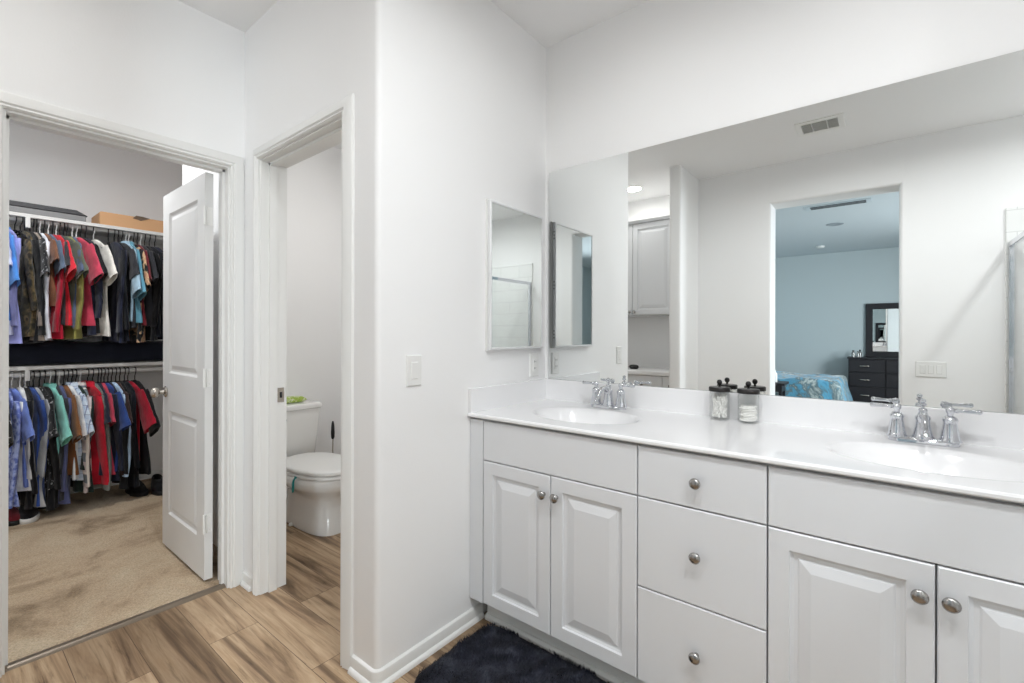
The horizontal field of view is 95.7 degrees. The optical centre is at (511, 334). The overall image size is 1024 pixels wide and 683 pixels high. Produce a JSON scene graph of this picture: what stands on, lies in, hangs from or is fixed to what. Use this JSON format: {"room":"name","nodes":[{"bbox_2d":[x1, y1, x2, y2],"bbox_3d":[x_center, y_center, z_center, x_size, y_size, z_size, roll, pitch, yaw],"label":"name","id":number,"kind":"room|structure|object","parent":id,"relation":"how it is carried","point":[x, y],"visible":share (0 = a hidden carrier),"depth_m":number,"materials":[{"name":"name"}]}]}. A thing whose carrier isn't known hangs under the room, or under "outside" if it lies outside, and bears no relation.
{"room":"bathroom","nodes":[
{"label":"bathroom","id":0,"kind":"room"},
{"bbox_2d":[9,123,182,470],"bbox_3d":[-3.627,-0.141,3.390,0.120,2.742,2.270,0,0,39],"label":"wall","id":1,"kind":"structure","parent":0,"point":[48,169],"depth_m":3.67,"materials":[{"name":"white paint"}]},
{"bbox_2d":[9,211,162,249],"bbox_3d":[-3.377,-0.667,3.261,0.427,0.280,2.118,0,0,39],"label":"closet shelf","id":2,"kind":"object","parent":1,"relation":"attached to","point":[101,230],"visible":0.33,"depth_m":3.45,"materials":[{"name":"white wood"}]},
{"bbox_2d":[9,200,87,221],"bbox_3d":[-3.352,-0.844,3.216,0.315,0.074,0.558,0,0,39],"label":"case","id":3,"kind":"object","parent":2,"relation":"on","point":[15,206],"visible":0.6,"depth_m":3.17,"materials":[{"name":"grey plastic"}]},
{"bbox_2d":[91,211,162,232],"bbox_3d":[-2.945,-0.858,3.714,0.298,0.102,0.595,0,0,39],"label":"cardboard box","id":4,"kind":"object","parent":2,"relation":"on","point":[106,218],"visible":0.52,"depth_m":3.53,"materials":[{"name":"brown"}]},
{"label":"clothes hanger","id":5,"kind":"object","parent":2,"relation":"hanging from","visible":0},
{"bbox_2d":[120,241,141,320],"bbox_3d":[-2.956,-0.392,3.540,0.762,0.626,0.079,0,0,35],"label":"dress shirt","id":6,"kind":"object","parent":5,"relation":"hanging from","point":[136,280],"visible":0.3,"depth_m":3.39,"materials":[{"name":"blue fabric"}]},
{"label":"clothes hanger","id":7,"kind":"object","parent":2,"relation":"hanging from","visible":0},
{"bbox_2d":[128,244,150,341],"bbox_3d":[-2.925,-0.313,3.579,0.736,0.748,0.084,0,0,36],"label":"dress shirt","id":8,"kind":"object","parent":7,"relation":"hanging from","point":[137,334],"visible":0.24,"depth_m":3.44,"materials":[{"name":"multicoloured fabric"}]},
{"label":"clothes hanger","id":9,"kind":"object","parent":2,"relation":"hanging from","visible":0},
{"bbox_2d":[17,231,37,336],"bbox_3d":[-3.288,-0.334,3.124,0.521,0.708,0.100,0,0,34],"label":"jacket","id":10,"kind":"object","parent":9,"relation":"hanging from","point":[26,291],"visible":0.62,"depth_m":3.02,"materials":[{"name":"fabric"}]},
{"bbox_3d":[-2.997,-0.690,3.488,0.377,0.212,0.013,0,0,36],"label":"clothes hanger","id":11,"kind":"object","parent":2,"relation":"hanging from","visible":0},
{"bbox_2d":[102,242,127,342],"bbox_3d":[-2.998,-0.311,3.489,0.536,0.752,0.092,0,0,36],"label":"jacket","id":12,"kind":"object","parent":11,"relation":"hanging from","point":[116,289],"visible":0.62,"depth_m":3.40,"materials":[{"name":"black fabric"}]},
{"label":"clothes hanger","id":13,"kind":"object","parent":2,"relation":"hanging from","visible":0},
{"bbox_2d":[22,232,45,343],"bbox_3d":[-3.274,-0.311,3.143,0.538,0.753,0.089,0,0,34],"label":"jacket","id":14,"kind":"object","parent":13,"relation":"hanging from","point":[39,281],"visible":0.38,"depth_m":3.01,"materials":[{"name":"black fabric"}]},
{"label":"clothes hanger","id":15,"kind":"object","parent":2,"relation":"hanging from","visible":0},
{"bbox_2d":[40,233,51,339],"bbox_3d":[-3.247,-0.324,3.176,0.540,0.728,0.082,0,0,34],"label":"shirt","id":16,"kind":"object","parent":15,"relation":"hanging from","point":[47,336],"visible":0.28,"depth_m":3.03,"materials":[{"name":"white fabric"}]},
{"label":"clothes hanger","id":17,"kind":"object","parent":2,"relation":"hanging from","visible":0},
{"bbox_2d":[53,236,83,339],"bbox_3d":[-3.157,-0.321,3.290,0.534,0.733,0.083,0,0,32],"label":"shirt","id":18,"kind":"object","parent":17,"relation":"hanging from","point":[68,332],"visible":0.36,"depth_m":3.17,"materials":[{"name":"green fabric"}]},
{"bbox_3d":[-3.097,-0.690,3.362,0.377,0.212,0.013,0,0,32],"label":"clothes hanger","id":19,"kind":"object","parent":2,"relation":"hanging from","visible":0},
{"bbox_2d":[82,238,102,336],"bbox_3d":[-3.100,-0.333,3.360,0.525,0.708,0.085,0,0,32],"label":"shirt","id":20,"kind":"object","parent":19,"relation":"hanging from","point":[96,291],"visible":0.28,"depth_m":3.24,"materials":[{"name":"blue fabric"}]},
{"label":"clothes hanger","id":21,"kind":"object","parent":2,"relation":"hanging from","visible":0},
{"bbox_2d":[117,242,129,340],"bbox_3d":[-2.985,-0.318,3.505,0.534,0.738,0.087,0,0,38],"label":"shirt","id":22,"kind":"object","parent":21,"relation":"hanging from","point":[122,260],"visible":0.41,"depth_m":3.35,"materials":[{"name":"fabric"}]},
{"label":"clothes hanger","id":23,"kind":"object","parent":2,"relation":"hanging from","visible":0},
{"bbox_2d":[145,246,161,340],"bbox_3d":[-2.882,-0.313,3.634,0.531,0.748,0.083,0,0,34],"label":"shirt","id":24,"kind":"object","parent":23,"relation":"hanging from","point":[156,288],"visible":0.37,"depth_m":3.50,"materials":[{"name":"black fabric"}]},
{"label":"clothes hanger","id":25,"kind":"object","parent":2,"relation":"hanging from","visible":0},
{"bbox_2d":[9,227,20,320],"bbox_3d":[-3.349,-0.394,3.049,0.756,0.623,0.090,0,0,33],"label":"polo shirt","id":26,"kind":"object","parent":25,"relation":"hanging from","point":[13,270],"visible":0.34,"depth_m":2.88,"materials":[{"name":"blue fabric"}]},
{"bbox_2d":[9,229,22,343],"bbox_3d":[-3.338,-0.314,3.063,0.531,0.748,0.086,0,0,30],"label":"dress shirt","id":27,"kind":"object","parent":25,"relation":"hanging from","point":[16,338],"visible":0.41,"depth_m":2.93,"materials":[{"name":"fabric"}]},
{"label":"clothes hanger","id":28,"kind":"object","parent":2,"relation":"hanging from","visible":0},
{"bbox_2d":[129,241,146,322],"bbox_3d":[-2.945,-0.394,3.554,0.777,0.622,0.075,0,0,36],"label":"polo shirt","id":29,"kind":"object","parent":28,"relation":"hanging from","point":[140,294],"visible":0.25,"depth_m":3.41,"materials":[{"name":"teal fabric"}]},
{"label":"clothes hanger","id":30,"kind":"object","parent":2,"relation":"hanging from","visible":0},
{"bbox_2d":[44,233,58,306],"bbox_3d":[-3.230,-0.433,3.198,0.640,0.508,0.085,0,0,33],"label":"t-shirt","id":31,"kind":"object","parent":30,"relation":"hanging from","point":[54,255],"visible":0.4,"depth_m":3.09,"materials":[{"name":"orange fabric"}]},
{"bbox_2d":[49,234,65,313],"bbox_3d":[-3.220,-0.373,3.209,0.681,0.628,0.085,0,0,31],"label":"t-shirt","id":32,"kind":"object","parent":30,"relation":"hanging from","point":[61,264],"visible":0.24,"depth_m":3.07,"materials":[{"name":"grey fabric"}]},
{"label":"clothes hanger","id":33,"kind":"object","parent":2,"relation":"hanging from","visible":0},
{"bbox_2d":[56,235,76,324],"bbox_3d":[-3.193,-0.373,3.244,0.748,0.628,0.085,0,0,31],"label":"t-shirt","id":34,"kind":"object","parent":33,"relation":"hanging from","point":[70,272],"visible":0.31,"depth_m":3.13,"materials":[{"name":"red fabric"}]},
{"label":"clothes hanger","id":35,"kind":"object","parent":2,"relation":"hanging from","visible":0},
{"bbox_2d":[60,235,69,325],"bbox_3d":[-3.185,-0.373,3.253,0.667,0.628,0.083,0,0,35],"label":"t-shirt","id":36,"kind":"object","parent":35,"relation":"hanging from","point":[67,257],"visible":0.29,"depth_m":3.12,"materials":[{"name":"red fabric"}]},
{"label":"clothes hanger","id":37,"kind":"object","parent":2,"relation":"hanging from","visible":0},
{"bbox_2d":[64,236,88,307],"bbox_3d":[-3.169,-0.403,3.275,0.742,0.568,0.089,0,0,27],"label":"t-shirt","id":38,"kind":"object","parent":37,"relation":"hanging from","point":[75,246],"visible":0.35,"depth_m":3.16,"materials":[{"name":"grey fabric"}]},
{"bbox_3d":[-3.141,-0.690,3.307,0.377,0.212,0.013,0,0,37],"label":"clothes hanger","id":39,"kind":"object","parent":2,"relation":"hanging from","visible":0},
{"bbox_2d":[71,237,84,327],"bbox_3d":[-3.142,-0.365,3.307,0.688,0.644,0.080,0,0,37],"label":"t-shirt","id":40,"kind":"object","parent":39,"relation":"hanging from","point":[80,267],"visible":0.25,"depth_m":3.16,"materials":[{"name":"blue fabric"}]},
{"bbox_3d":[-3.128,-0.690,3.324,0.377,0.212,0.013,0,0,26],"label":"clothes hanger","id":41,"kind":"object","parent":2,"relation":"hanging from","visible":0},
{"bbox_2d":[77,238,103,325],"bbox_3d":[-3.129,-0.373,3.323,0.744,0.628,0.081,0,0,26],"label":"t-shirt","id":42,"kind":"object","parent":41,"relation":"hanging from","point":[91,258],"visible":0.42,"depth_m":3.23,"materials":[{"name":"fabric"}]},
{"label":"clothes hanger","id":43,"kind":"object","parent":2,"relation":"hanging from","visible":0},
{"bbox_2d":[82,238,107,333],"bbox_3d":[-3.117,-0.343,3.337,0.757,0.688,0.084,0,0,26],"label":"t-shirt","id":44,"kind":"object","parent":43,"relation":"hanging from","point":[103,266],"visible":0.18,"depth_m":3.23,"materials":[{"name":"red fabric"}]},
{"label":"clothes hanger","id":45,"kind":"object","parent":2,"relation":"hanging from","visible":0},
{"bbox_2d":[89,240,117,336],"bbox_3d":[-3.071,-0.331,3.397,0.757,0.712,0.077,0,0,30],"label":"t-shirt","id":46,"kind":"object","parent":45,"relation":"hanging from","point":[104,322],"visible":0.32,"depth_m":3.30,"materials":[{"name":"beige fabric"}]},
{"bbox_3d":[-2.969,-0.690,3.524,0.377,0.212,0.013,0,0,33],"label":"clothes hanger","id":47,"kind":"object","parent":2,"relation":"hanging from","visible":0},
{"bbox_2d":[122,243,139,327],"bbox_3d":[-2.969,-0.363,3.524,0.681,0.648,0.084,0,0,33],"label":"t-shirt","id":48,"kind":"object","parent":47,"relation":"hanging from","point":[132,265],"visible":0.34,"depth_m":3.41,"materials":[{"name":"grey fabric"}]},
{"label":"clothes hanger","id":49,"kind":"object","parent":2,"relation":"hanging from","visible":0},
{"bbox_2d":[141,245,158,325],"bbox_3d":[-2.899,-0.368,3.612,0.695,0.638,0.087,0,0,34],"label":"t-shirt","id":50,"kind":"object","parent":49,"relation":"hanging from","point":[148,301],"visible":0.29,"depth_m":3.50,"materials":[{"name":"grey fabric"}]},
{"label":"clothes hanger","id":51,"kind":"object","parent":2,"relation":"hanging from","visible":0},
{"bbox_2d":[149,246,162,336],"bbox_3d":[-2.867,-0.333,3.651,0.722,0.706,0.087,0,0,31],"label":"t-shirt","id":52,"kind":"object","parent":51,"relation":"hanging from","point":[158,328],"visible":0.13,"depth_m":3.53,"materials":[{"name":"fabric"}]},
{"label":"clothes hanger","id":53,"kind":"object","parent":2,"relation":"hanging from","visible":0},
{"bbox_2d":[37,232,49,327],"bbox_3d":[-3.254,-0.365,3.167,0.708,0.646,0.091,0,0,36],"label":"t-shirt","id":54,"kind":"object","parent":53,"relation":"hanging from","point":[44,256],"visible":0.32,"depth_m":3.00,"materials":[{"name":"black fabric"}]},
{"bbox_2d":[9,360,162,386],"bbox_3d":[-3.380,0.357,3.261,0.427,0.280,2.118,0,0,39],"label":"closet shelf","id":55,"kind":"object","parent":1,"relation":"attached to","point":[141,366],"visible":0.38,"depth_m":3.41,"materials":[{"name":"white wood"}]},
{"bbox_2d":[9,340,162,365],"bbox_3d":[-3.150,0.130,3.515,0.261,0.175,1.360,0,0,39],"label":"folded blanket","id":56,"kind":"object","parent":55,"relation":"on","point":[53,351],"visible":0.66,"depth_m":3.36,"materials":[{"name":"fabric"}]},
{"label":"clothes hanger","id":57,"kind":"object","parent":55,"relation":"hanging from","visible":0},
{"bbox_2d":[8,389,20,508],"bbox_3d":[-3.344,0.732,3.058,0.543,0.746,0.082,0,0,34],"label":"dress shirt","id":58,"kind":"object","parent":57,"relation":"hanging from","point":[14,406],"visible":0.4,"depth_m":2.93,"materials":[{"name":"blue fabric"}]},
{"label":"clothes hanger","id":59,"kind":"object","parent":55,"relation":"hanging from","visible":0},
{"bbox_2d":[16,387,31,491],"bbox_3d":[-3.304,0.693,3.109,0.525,0.668,0.092,0,0,35],"label":"dress shirt","id":60,"kind":"object","parent":59,"relation":"hanging from","point":[19,487],"visible":0.33,"depth_m":2.99,"materials":[{"name":"white fabric"}]},
{"label":"clothes hanger","id":61,"kind":"object","parent":55,"relation":"hanging from","visible":0},
{"bbox_2d":[35,386,58,489],"bbox_3d":[-3.248,0.694,3.178,0.715,0.668,0.079,0,0,31],"label":"dress shirt","id":62,"kind":"object","parent":61,"relation":"hanging from","point":[52,432],"visible":0.23,"depth_m":3.07,"materials":[{"name":"black fabric"}]},
{"label":"clothes hanger","id":63,"kind":"object","parent":55,"relation":"hanging from","visible":0},
{"bbox_2d":[65,381,94,480],"bbox_3d":[-3.145,0.685,3.307,0.784,0.686,0.082,0,0,30],"label":"dress shirt","id":64,"kind":"object","parent":63,"relation":"hanging from","point":[89,425],"visible":0.28,"depth_m":3.18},
{"label":"clothes hanger","id":65,"kind":"object","parent":55,"relation":"hanging from","visible":0},
{"bbox_2d":[76,381,91,492],"bbox_3d":[-3.119,0.720,3.339,0.538,0.756,0.088,0,0,35],"label":"dress shirt","id":66,"kind":"object","parent":65,"relation":"hanging from","point":[86,445],"visible":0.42,"depth_m":3.19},
{"label":"clothes hanger","id":67,"kind":"object","parent":55,"relation":"hanging from","visible":0},
{"bbox_2d":[38,386,60,510],"bbox_3d":[-3.231,0.768,3.200,0.536,0.818,0.106,0,0,32],"label":"jacket","id":68,"kind":"object","parent":67,"relation":"hanging from","point":[51,502],"visible":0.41,"depth_m":3.08,"materials":[{"name":"black fabric"}]},
{"label":"clothes hanger","id":69,"kind":"object","parent":55,"relation":"hanging from","visible":0},
{"bbox_2d":[112,381,130,488],"bbox_3d":[-2.980,0.744,3.514,0.534,0.768,0.087,0,0,37],"label":"jacket","id":70,"kind":"object","parent":69,"relation":"hanging from","point":[123,482],"visible":0.24,"depth_m":3.35,"materials":[{"name":"black fabric"}]},
{"label":"clothes hanger","id":71,"kind":"object","parent":55,"relation":"hanging from","visible":0},
{"bbox_2d":[17,387,37,509],"bbox_3d":[-3.287,0.748,3.129,0.536,0.778,0.080,0,0,34],"label":"shirt","id":72,"kind":"object","parent":71,"relation":"hanging from","point":[26,498],"visible":0.32,"depth_m":2.99,"materials":[{"name":"black fabric"}]},
{"label":"clothes hanger","id":73,"kind":"object","parent":55,"relation":"hanging from","visible":0},
{"bbox_2d":[29,387,48,506],"bbox_3d":[-3.277,0.748,3.142,0.525,0.778,0.082,0,0,30],"label":"shirt","id":74,"kind":"object","parent":73,"relation":"hanging from","point":[40,419],"visible":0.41,"depth_m":3.05,"materials":[{"name":"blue fabric"}]},
{"label":"clothes hanger","id":75,"kind":"object","parent":55,"relation":"hanging from","visible":0},
{"bbox_2d":[33,387,49,506],"bbox_3d":[-3.265,0.747,3.157,0.525,0.774,0.088,0,0,30],"label":"shirt","id":76,"kind":"object","parent":75,"relation":"hanging from","point":[41,461],"visible":0.31,"depth_m":3.03,"materials":[{"name":"grey fabric"}]},
{"label":"clothes hanger","id":77,"kind":"object","parent":55,"relation":"hanging from","visible":0},
{"bbox_2d":[56,386,68,500],"bbox_3d":[-3.197,0.743,3.243,0.525,0.767,0.085,0,0,36],"label":"shirt","id":78,"kind":"object","parent":77,"relation":"hanging from","point":[61,449],"visible":0.21,"depth_m":3.11,"materials":[{"name":"grey fabric"}]},
{"label":"clothes hanger","id":79,"kind":"object","parent":55,"relation":"hanging from","visible":0},
{"bbox_2d":[57,385,71,503],"bbox_3d":[-3.188,0.753,3.253,0.538,0.787,0.088,0,0,35],"label":"shirt","id":80,"kind":"object","parent":79,"relation":"hanging from","point":[65,486],"visible":0.27,"depth_m":3.12,"materials":[{"name":"fabric"}]},
{"label":"clothes hanger","id":81,"kind":"object","parent":55,"relation":"hanging from","visible":0},
{"bbox_2d":[70,385,93,491],"bbox_3d":[-3.132,0.732,3.324,0.525,0.744,0.090,0,0,31],"label":"shirt","id":82,"kind":"object","parent":81,"relation":"hanging from","point":[77,486],"visible":0.19,"depth_m":3.22,"materials":[{"name":"fabric"}]},
{"label":"clothes hanger","id":83,"kind":"object","parent":55,"relation":"hanging from","visible":0},
{"bbox_2d":[81,381,108,484],"bbox_3d":[-3.091,0.705,3.377,0.556,0.726,0.094,0,0,26],"label":"shirt","id":84,"kind":"object","parent":83,"relation":"hanging from","point":[98,441],"visible":0.44,"depth_m":3.26,"materials":[{"name":"red fabric"}]},
{"label":"clothes hanger","id":85,"kind":"object","parent":55,"relation":"hanging from","visible":0},
{"bbox_2d":[93,383,111,490],"bbox_3d":[-3.076,0.734,3.394,0.544,0.748,0.083,0,0,31],"label":"shirt","id":86,"kind":"object","parent":85,"relation":"hanging from","point":[107,429],"visible":0.23,"depth_m":3.27,"materials":[{"name":"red fabric"}]},
{"label":"clothes hanger","id":87,"kind":"object","parent":55,"relation":"hanging from","visible":0},
{"bbox_2d":[106,382,123,480],"bbox_3d":[-3.023,0.714,3.460,0.530,0.708,0.076,0,0,34],"label":"shirt","id":88,"kind":"object","parent":87,"relation":"hanging from","point":[115,434],"visible":0.41,"depth_m":3.33,"materials":[{"name":"blue fabric"}]},
{"label":"clothes hanger","id":89,"kind":"object","parent":55,"relation":"hanging from","visible":0},
{"bbox_2d":[122,381,139,487],"bbox_3d":[-2.960,0.749,3.539,0.530,0.778,0.088,0,0,33],"label":"shirt","id":90,"kind":"object","parent":89,"relation":"hanging from","point":[133,478],"visible":0.31,"depth_m":3.41,"materials":[{"name":"fabric"}]},
{"label":"clothes hanger","id":91,"kind":"object","parent":55,"relation":"hanging from","visible":0},
{"bbox_2d":[9,388,34,487],"bbox_3d":[-3.328,0.673,3.078,0.766,0.628,0.090,0,0,28],"label":"polo shirt","id":92,"kind":"object","parent":91,"relation":"hanging from","point":[27,431],"visible":0.32,"depth_m":2.96,"materials":[{"name":"fabric"}]},
{"bbox_3d":[-3.214,0.357,3.220,0.377,0.212,0.013,0,0,31],"label":"clothes hanger","id":93,"kind":"object","parent":55,"relation":"hanging from","visible":0},
{"bbox_2d":[43,383,72,453],"bbox_3d":[-3.216,0.654,3.217,0.818,0.626,0.086,0,0,31],"label":"polo shirt","id":94,"kind":"object","parent":93,"relation":"hanging from","point":[62,422],"visible":0.39,"depth_m":3.08,"materials":[{"name":"green fabric"}]},
{"label":"clothes hanger","id":95,"kind":"object","parent":55,"relation":"hanging from","visible":0},
{"bbox_2d":[61,384,81,474],"bbox_3d":[-3.172,0.664,3.273,0.778,0.608,0.085,0,0,33],"label":"t-shirt","id":96,"kind":"object","parent":95,"relation":"hanging from","point":[76,430],"visible":0.36,"depth_m":3.15,"materials":[{"name":"brown fabric"}]},
{"bbox_3d":[-3.157,0.357,3.291,0.377,0.212,0.013,0,0,32],"label":"clothes hanger","id":97,"kind":"object","parent":55,"relation":"hanging from","visible":0},
{"bbox_2d":[68,385,87,479],"bbox_3d":[-3.161,0.683,3.286,0.729,0.648,0.087,0,0,31],"label":"t-shirt","id":98,"kind":"object","parent":97,"relation":"hanging from","point":[80,408],"visible":0.25,"depth_m":3.16,"materials":[{"name":"white fabric"}]},
{"label":"clothes hanger","id":99,"kind":"object","parent":55,"relation":"hanging from","visible":0},
{"bbox_2d":[95,382,111,475],"bbox_3d":[-3.057,0.684,3.418,0.681,0.648,0.081,0,0,38],"label":"t-shirt","id":100,"kind":"object","parent":99,"relation":"hanging from","point":[107,418],"visible":0.21,"depth_m":3.25,"materials":[{"name":"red fabric"}]},
{"bbox_3d":[-3.045,0.357,3.431,0.377,0.212,0.013,0,0,36],"label":"clothes hanger","id":101,"kind":"object","parent":55,"relation":"hanging from","visible":0},
{"bbox_2d":[101,383,115,474],"bbox_3d":[-3.046,0.683,3.431,0.681,0.646,0.082,0,0,36],"label":"t-shirt","id":102,"kind":"object","parent":101,"relation":"hanging from","point":[110,399],"visible":0.23,"depth_m":3.29,"materials":[{"name":"fabric"}]},
{"label":"clothes hanger","id":103,"kind":"object","parent":55,"relation":"hanging from","visible":0},
{"bbox_2d":[102,382,130,471],"bbox_3d":[-3.034,0.674,3.448,0.752,0.628,0.081,0,0,26],"label":"t-shirt","id":104,"kind":"object","parent":103,"relation":"hanging from","point":[124,420],"visible":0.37,"depth_m":3.32,"materials":[{"name":"blue fabric"}]},
{"label":"clothes hanger","id":105,"kind":"object","parent":55,"relation":"hanging from","visible":0},
{"bbox_2d":[128,381,156,454],"bbox_3d":[-2.949,0.664,3.553,0.824,0.608,0.083,0,0,27],"label":"t-shirt","id":106,"kind":"object","parent":105,"relation":"hanging from","point":[144,412],"visible":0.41,"depth_m":3.43,"materials":[{"name":"fabric"}]},
{"label":"clothes hanger","id":107,"kind":"object","parent":55,"relation":"hanging from","visible":0},
{"bbox_2d":[130,380,160,474],"bbox_3d":[-2.921,0.714,3.588,0.854,0.708,0.088,0,0,31],"label":"t-shirt","id":108,"kind":"object","parent":107,"relation":"hanging from","point":[145,463],"visible":0.32,"depth_m":3.48,"materials":[{"name":"black fabric"}]},
{"bbox_2d":[0,0,244,569],"bbox_3d":[-1.937,-0.136,1.651,0.115,2.742,2.022,0,0,39],"label":"wall","id":109,"kind":"structure","parent":0,"point":[169,68],"depth_m":1.98,"materials":[{"name":"white paint"}]},
{"bbox_2d":[0,90,243,677],"bbox_3d":[-1.650,0.179,1.998,0.139,2.113,0.869,0,0,39],"label":"door frame","id":110,"kind":"structure","parent":109,"relation":"attached to","point":[16,109],"depth_m":2.23,"materials":[{"name":"white wood"}]},
{"bbox_2d":[150,172,213,579],"bbox_3d":[-1.756,0.207,2.498,0.674,2.012,0.186,0,0,39],"label":"door","id":111,"kind":"structure","parent":109,"relation":"in","point":[187,392],"depth_m":2.43,"materials":[{"name":"white wood"}]},
{"bbox_2d":[0,478,498,682],"bbox_3d":[-0.870,1.286,1.470,6.630,0.104,3.115,0,0,39],"label":"floor","id":112,"kind":"structure","parent":0,"point":[290,633],"depth_m":2.08,"materials":[{"name":"brown wood"}]},
{"bbox_2d":[19,504,39,524],"bbox_3d":[-3.222,1.174,3.084,0.261,0.106,0.111,0,0,45],"label":"shoe","id":113,"kind":"object","parent":112,"relation":"on","point":[32,515],"visible":0.52,"depth_m":3.03,"materials":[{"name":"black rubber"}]},
{"bbox_2d":[5,583,225,671],"bbox_3d":[-1.643,1.230,1.991,0.050,0.011,0.731,0,0,39],"label":"threshold","id":114,"kind":"object","parent":112,"relation":"on","point":[49,651],"visible":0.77,"depth_m":1.93,"materials":[{"name":"brown"}]},
{"bbox_2d":[151,474,162,495],"bbox_3d":[-2.763,1.175,3.627,0.290,0.106,0.111,0,0,44],"label":"shoe","id":115,"kind":"object","parent":112,"relation":"on","point":[157,479],"visible":0.77,"depth_m":3.57,"materials":[{"name":"leather"}]},
{"bbox_2d":[286,399,340,535],"bbox_3d":[-1.363,0.864,3.101,0.885,0.744,0.418,0,0,39],"label":"toilet","id":116,"kind":"object","parent":112,"relation":"on","point":[314,506],"depth_m":2.92,"materials":[{"name":"white"}]},
{"bbox_2d":[414,621,608,682],"bbox_3d":[0.057,1.224,1.571,0.763,0.030,0.468,0,0,39],"label":"bath rug","id":117,"kind":"object","parent":112,"relation":"on","point":[491,654],"visible":1,"depth_m":1.71,"materials":[{"name":"fabric"}]},
{"bbox_2d":[470,418,1023,682],"bbox_3d":[0.738,0.800,1.593,1.923,0.884,0.601,0,0,39],"label":"vanity cabinet","id":118,"kind":"object","parent":112,"relation":"on","point":[630,562],"visible":0.99,"depth_m":1.33,"materials":[{"name":"grey"}]},
{"bbox_2d":[467,378,1023,503],"bbox_3d":[0.748,0.352,1.597,1.936,0.237,0.586,0,0,39],"label":"countertop","id":119,"kind":"structure","parent":118,"relation":"on","point":[847,438],"depth_m":1.54,"materials":[{"name":"white stone"}]},
{"bbox_2d":[533,408,639,423],"bbox_3d":[0.300,0.403,1.923,0.462,0.133,0.333,0,0,39],"label":"basin","id":120,"kind":"object","parent":119,"relation":"in","point":[570,415],"depth_m":2.05,"materials":[{"name":"white ceramic"}]},
{"bbox_2d":[582,378,634,409],"bbox_3d":[0.433,0.267,2.101,0.182,0.138,0.198,0,0,-9],"label":"faucet","id":121,"kind":"object","parent":119,"relation":"on","point":[608,403],"visible":1,"depth_m":2.08,"materials":[{"name":"silver metal"}]},
{"bbox_2d":[709,379,729,418],"bbox_3d":[0.821,0.258,1.833,0.078,0.157,0.078,0,0,39],"label":"glass jar","id":122,"kind":"object","parent":119,"relation":"on","point":[719,388],"visible":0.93,"depth_m":1.81,"materials":[{"name":"white"}]},
{"bbox_2d":[712,392,727,417],"bbox_3d":[0.821,0.281,1.832,0.059,0.097,0.058,0,0,10],"label":"cotton swabs","id":123,"kind":"object","parent":122,"relation":"in","point":[719,404],"visible":1,"depth_m":1.82,"materials":[{"name":"white"}]},
{"bbox_2d":[826,442,1023,481],"bbox_3d":[1.132,0.406,1.258,0.462,0.133,0.333,0,0,39],"label":"basin","id":124,"kind":"object","parent":119,"relation":"in","point":[988,467],"depth_m":1.34,"materials":[{"name":"white ceramic"}]},
{"bbox_2d":[870,399,982,447],"bbox_3d":[1.274,0.269,1.436,0.182,0.138,0.198,0,0,-9],"label":"faucet","id":125,"kind":"object","parent":119,"relation":"on","point":[922,433],"visible":1,"depth_m":1.42,"materials":[{"name":"silver metal"}]},
{"bbox_2d":[182,147,341,546],"bbox_3d":[-0.972,-0.134,2.884,2.120,2.742,1.228,0,0,39],"label":"wall","id":126,"kind":"structure","parent":0,"point":[314,184],"depth_m":3.58,"materials":[{"name":"white paint"}]},
{"bbox_2d":[9,0,648,164],"bbox_3d":[-0.844,-1.554,1.478,6.870,0.100,3.350,0,0,39],"label":"ceiling","id":127,"kind":"structure","parent":0,"point":[550,22],"depth_m":2.16,"materials":[{"name":"white paint"}]},
{"bbox_2d":[244,0,545,668],"bbox_3d":[-0.580,-0.133,2.371,1.107,2.742,1.037,0,0,39],"label":"wall","id":128,"kind":"structure","parent":0,"point":[450,95],"depth_m":1.84,"materials":[{"name":"white paint"}]},
{"bbox_2d":[252,94,354,669],"bbox_3d":[-0.882,0.175,2.013,0.844,2.125,0.143,0,0,39],"label":"door frame","id":129,"kind":"structure","parent":128,"relation":"attached to","point":[334,125],"depth_m":2.20,"materials":[{"name":"white wood"}]},
{"bbox_2d":[406,355,421,386],"bbox_3d":[-0.368,0.137,1.744,0.008,0.116,0.072,0,0,39],"label":"light switch","id":130,"kind":"object","parent":128,"relation":"attached to","point":[413,362],"visible":1,"depth_m":1.74,"materials":[{"name":"white plastic"}]},
{"bbox_2d":[348,602,484,682],"bbox_3d":[-0.360,1.210,1.859,0.166,0.059,0.564,0,0,39],"label":"baseboard","id":131,"kind":"structure","parent":128,"relation":"attached to","point":[359,670],"depth_m":1.74,"materials":[{"name":"white wood"}]},
{"bbox_2d":[485,199,542,350],"bbox_3d":[0.022,-0.262,2.215,0.028,0.675,0.415,0,0,39],"label":"medicine cabinet","id":132,"kind":"object","parent":128,"relation":"attached to","point":[513,236],"visible":1,"depth_m":2.18,"materials":[{"name":"silver"}]},
{"bbox_2d":[545,0,1023,413],"bbox_3d":[1.429,-0.127,1.508,3.350,2.742,0.121,0,0,39],"label":"wall","id":133,"kind":"structure","parent":0,"point":[654,72],"depth_m":1.86,"materials":[{"name":"white paint"}]},
{"bbox_2d":[545,378,1023,449],"bbox_3d":[0.925,0.286,1.818,1.936,0.104,0.020,0,0,39],"label":"backsplash","id":134,"kind":"structure","parent":133,"relation":"attached to","point":[992,429],"depth_m":1.68,"materials":[{"name":"white stone"}]},
{"bbox_2d":[548,50,1023,413],"bbox_3d":[0.936,-0.302,1.820,1.906,1.072,0.006,0,0,39],"label":"vanity mirror","id":135,"kind":"object","parent":133,"relation":"attached to","point":[867,246],"visible":0.89,"depth_m":1.68,"materials":[{"name":"white mirror"}]},
{"label":"clothes hanger","id":136,"kind":"object","parent":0,"visible":0},
{"bbox_2d":[50,234,64,338],"bbox_3d":[-3.207,-0.324,3.227,0.536,0.726,0.079,0,0,37],"label":"shirt","id":137,"kind":"object","parent":136,"relation":"hanging from","point":[55,316],"visible":0.37,"depth_m":3.09,"materials":[{"name":"fabric"}]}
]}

